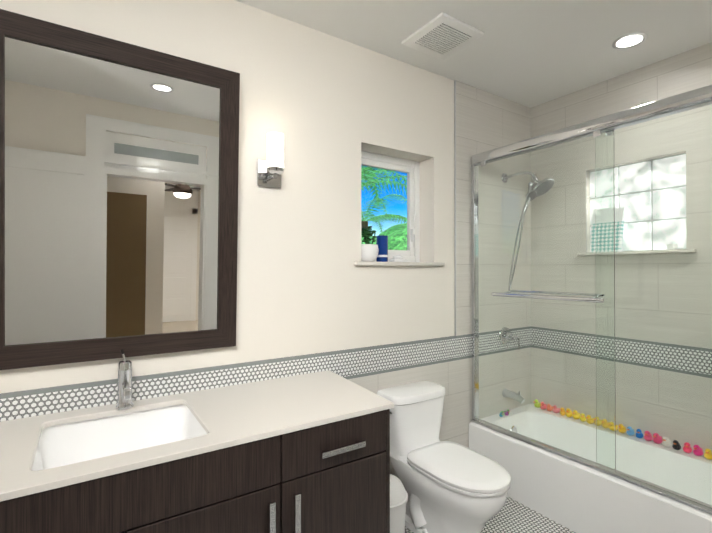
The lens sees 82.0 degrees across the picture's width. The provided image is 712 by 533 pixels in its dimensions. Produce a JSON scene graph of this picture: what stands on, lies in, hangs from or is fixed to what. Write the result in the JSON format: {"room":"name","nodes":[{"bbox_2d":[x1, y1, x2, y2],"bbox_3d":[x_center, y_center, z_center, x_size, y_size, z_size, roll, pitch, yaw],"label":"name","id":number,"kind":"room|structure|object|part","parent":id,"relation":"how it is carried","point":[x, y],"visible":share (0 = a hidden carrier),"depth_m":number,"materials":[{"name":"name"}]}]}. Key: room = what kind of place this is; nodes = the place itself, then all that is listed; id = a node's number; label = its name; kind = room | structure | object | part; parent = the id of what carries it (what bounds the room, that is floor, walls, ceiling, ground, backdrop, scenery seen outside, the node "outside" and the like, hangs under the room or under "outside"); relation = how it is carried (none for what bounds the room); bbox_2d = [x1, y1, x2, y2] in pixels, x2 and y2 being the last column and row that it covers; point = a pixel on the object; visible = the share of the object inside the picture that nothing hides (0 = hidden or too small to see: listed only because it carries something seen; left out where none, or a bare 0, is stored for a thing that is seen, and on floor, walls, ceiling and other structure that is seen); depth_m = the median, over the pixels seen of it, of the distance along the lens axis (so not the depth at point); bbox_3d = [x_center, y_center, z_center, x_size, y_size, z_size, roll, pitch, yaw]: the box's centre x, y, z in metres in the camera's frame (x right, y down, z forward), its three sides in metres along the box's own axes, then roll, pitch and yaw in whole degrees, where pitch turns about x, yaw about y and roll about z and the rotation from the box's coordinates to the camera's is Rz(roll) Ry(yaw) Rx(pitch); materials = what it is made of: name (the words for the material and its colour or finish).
{"room":"bathroom","nodes":[
{"label":"bathroom","id":0,"kind":"room"},
{"bbox_2d":[0,0,454,393],"bbox_3d":[-0.266,0.081,2.380,4.220,2.790,0.250,0,0,-34],"label":"wall","id":1,"kind":"structure","parent":0,"point":[298,270],"depth_m":2.23,"materials":[{"name":"white paint"}]},
{"bbox_2d":[0,9,239,369],"bbox_3d":[-0.967,-0.273,1.714,0.944,1.305,0.026,0,2,-34],"label":"mirror","id":2,"kind":"object","parent":1,"relation":"attached to","point":[119,163],"visible":0.96,"depth_m":1.68,"materials":[{"name":"brown wood"}]},
{"bbox_2d":[0,334,471,421],"bbox_3d":[-0.198,0.560,2.265,3.910,0.170,0.011,0,0,-34],"label":"tile band","id":3,"kind":"object","parent":1,"relation":"attached to","point":[360,362],"visible":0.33,"depth_m":2.01,"materials":[{"name":"white tile"}]},
{"bbox_2d":[257,132,283,187],"bbox_3d":[-0.413,-0.535,2.056,0.128,0.246,0.132,0,0,-34],"label":"sconce","id":4,"kind":"object","parent":1,"relation":"attached to","point":[270,170],"visible":1,"depth_m":2.02,"materials":[{"name":"white glass"}]},
{"bbox_3d":[-0.402,-0.569,2.038,0.082,0.178,0.082,0,0,-34],"label":"lamp shade","id":5,"kind":"part","parent":4,"relation":"part of","materials":[{"name":"white glass"}]},
{"bbox_2d":[361,151,419,261],"bbox_3d":[0.196,-0.386,2.720,0.592,0.710,0.082,0,0,-34],"label":"window","id":6,"kind":"structure","parent":1,"relation":"in","point":[411,169],"depth_m":2.83,"materials":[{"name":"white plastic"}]},
{"bbox_2d":[354,261,444,265],"bbox_3d":[0.256,-0.021,2.641,0.717,0.022,0.169,0,0,-34],"label":"window sill","id":7,"kind":"structure","parent":1,"relation":"attached to","point":[401,263],"depth_m":2.56,"materials":[{"name":"white stone"}]},
{"bbox_2d":[361,226,378,261],"bbox_3d":[0.068,-0.144,2.516,0.146,0.222,0.146,0,0,-34],"label":"plant pot","id":8,"kind":"object","parent":7,"relation":"on","point":[369,252],"visible":0.98,"depth_m":2.47,"materials":[{"name":"white ceramic"}]},
{"bbox_2d":[376,235,387,261],"bbox_3d":[0.165,-0.115,2.591,0.075,0.165,0.075,0,0,-34],"label":"vase","id":9,"kind":"object","parent":7,"relation":"on","point":[382,242],"visible":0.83,"depth_m":2.56,"materials":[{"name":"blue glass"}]},
{"bbox_2d":[389,255,406,261],"bbox_3d":[0.274,-0.055,2.671,0.110,0.045,0.065,0,0,-34],"label":"soap dish","id":10,"kind":"object","parent":7,"relation":"on","point":[397,258],"visible":0.94,"depth_m":2.65,"materials":[{"name":"white ceramic"}]},
{"bbox_2d":[347,360,455,476],"bbox_3d":[-0.564,1.059,2.018,3.030,0.830,0.010,0,0,-34],"label":"tile wainscot","id":11,"kind":"structure","parent":1,"relation":"attached to","point":[443,374],"depth_m":2.74,"materials":[{"name":"beige tile"}]},
{"bbox_2d":[454,80,455,335],"bbox_3d":[0.695,-0.415,2.866,0.006,1.790,0.012,0,0,-34],"label":"wall trim edge","id":12,"kind":"object","parent":1,"relation":"attached to","point":[455,205],"visible":1,"depth_m":2.86,"materials":[{"name":"silver metal"}]},
{"bbox_2d":[456,81,530,447],"bbox_3d":[1.067,0.086,3.111,0.890,2.790,0.010,0,0,-34],"label":"shower wall tile","id":13,"kind":"structure","parent":1,"relation":"attached to","point":[486,121],"depth_m":2.93,"materials":[{"name":"beige tile"}]},
{"bbox_2d":[235,0,711,107],"bbox_3d":[0.441,-1.381,1.329,4.220,0.120,2.800,0,0,-34],"label":"ceiling","id":14,"kind":"structure","parent":0,"point":[530,53],"depth_m":2.30,"materials":[{"name":"white paint"}]},
{"bbox_2d":[402,13,483,59],"bbox_3d":[0.491,-1.302,2.335,0.330,0.023,0.330,0,0,-34],"label":"ceiling vent","id":15,"kind":"object","parent":14,"relation":"in","point":[441,36],"visible":1,"depth_m":2.30,"materials":[{"name":"white plastic"}]},
{"bbox_2d":[612,32,647,48],"bbox_3d":[1.584,-1.310,2.372,0.174,0.008,0.174,0,0,-34],"label":"recessed light","id":16,"kind":"object","parent":14,"relation":"in","point":[629,40],"visible":1,"depth_m":2.37,"materials":[{"name":"silver metal"}]},
{"bbox_2d":[405,496,574,532],"bbox_3d":[0.441,1.519,1.309,4.220,0.100,2.800,0,0,-34],"label":"floor","id":17,"kind":"structure","parent":0,"point":[512,516],"depth_m":2.37,"materials":[{"name":"white tile"}]},
{"bbox_2d":[0,405,393,532],"bbox_3d":[-0.806,1.030,1.445,1.988,0.879,0.670,0,0,-34],"label":"bathroom vanity","id":18,"kind":"object","parent":17,"relation":"on","point":[307,453],"depth_m":1.38,"materials":[{"name":"brown wood"}]},
{"bbox_2d":[0,370,393,496],"bbox_3d":[-0.806,0.579,1.465,2.006,0.020,0.642,0,0,-34],"label":"countertop","id":19,"kind":"structure","parent":18,"relation":"on","point":[240,412],"depth_m":1.56,"materials":[{"name":"beige stone"}]},
{"bbox_2d":[28,401,211,472],"bbox_3d":[-0.824,0.681,1.454,0.550,0.207,0.512,0,0,-34],"label":"sink","id":20,"kind":"object","parent":19,"relation":"in","point":[97,434],"depth_m":1.62,"materials":[{"name":"white ceramic"}]},
{"bbox_2d":[116,349,135,412],"bbox_3d":[-0.922,0.454,1.639,0.066,0.234,0.148,0,0,-34],"label":"faucet","id":21,"kind":"object","parent":19,"relation":"on","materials":[{"name":"silver metal"}]},
{"bbox_2d":[390,474,407,532],"bbox_3d":[0.144,1.274,2.098,0.242,0.399,0.242,0,0,-34],"label":"trash can","id":22,"kind":"object","parent":17,"relation":"on","point":[398,497],"visible":0.38,"depth_m":2.02,"materials":[{"name":"white plastic"}]},
{"bbox_2d":[377,381,510,532],"bbox_3d":[0.488,1.104,2.252,0.435,0.742,0.754,0,0,-34],"label":"toilet","id":23,"kind":"object","parent":17,"relation":"on","point":[451,487],"visible":0.88,"depth_m":2.21,"materials":[{"name":"white ceramic"}]},
{"bbox_2d":[469,422,711,532],"bbox_3d":[1.541,1.290,2.483,0.763,0.374,1.543,0,0,-34],"label":"bathtub","id":24,"kind":"object","parent":17,"relation":"on","point":[575,497],"visible":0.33,"depth_m":2.26,"materials":[{"name":"white ceramic"}]},
{"bbox_2d":[471,85,711,514],"bbox_3d":[1.254,0.144,2.300,0.144,1.911,1.539,0,0,-34],"label":"shower door","id":25,"kind":"structure","parent":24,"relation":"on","point":[592,294],"depth_m":2.18,"materials":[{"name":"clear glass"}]},
{"bbox_3d":[1.913,0.691,2.775,0.150,1.577,0.595,0,0,-34],"label":"wall","id":26,"kind":"structure","parent":0,"visible":0},
{"bbox_2d":[531,42,711,137],"bbox_3d":[1.866,0.084,2.706,0.010,2.790,1.550,0,0,-34],"label":"wall tile","id":27,"kind":"structure","parent":26,"relation":"attached to","point":[686,71],"depth_m":2.75,"materials":[{"name":"beige tile"}]},
{"label":"outside","id":28,"kind":"structure","parent":0,"visible":0},
{"bbox_2d":[361,166,406,249],"bbox_3d":[-0.125,-0.180,8.902,6.183,4.006,5.920,0,0,-34],"label":"tree","id":29,"kind":"object","parent":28,"point":[390,234],"depth_m":8.40,"materials":[{"name":"green plant"}]}
]}

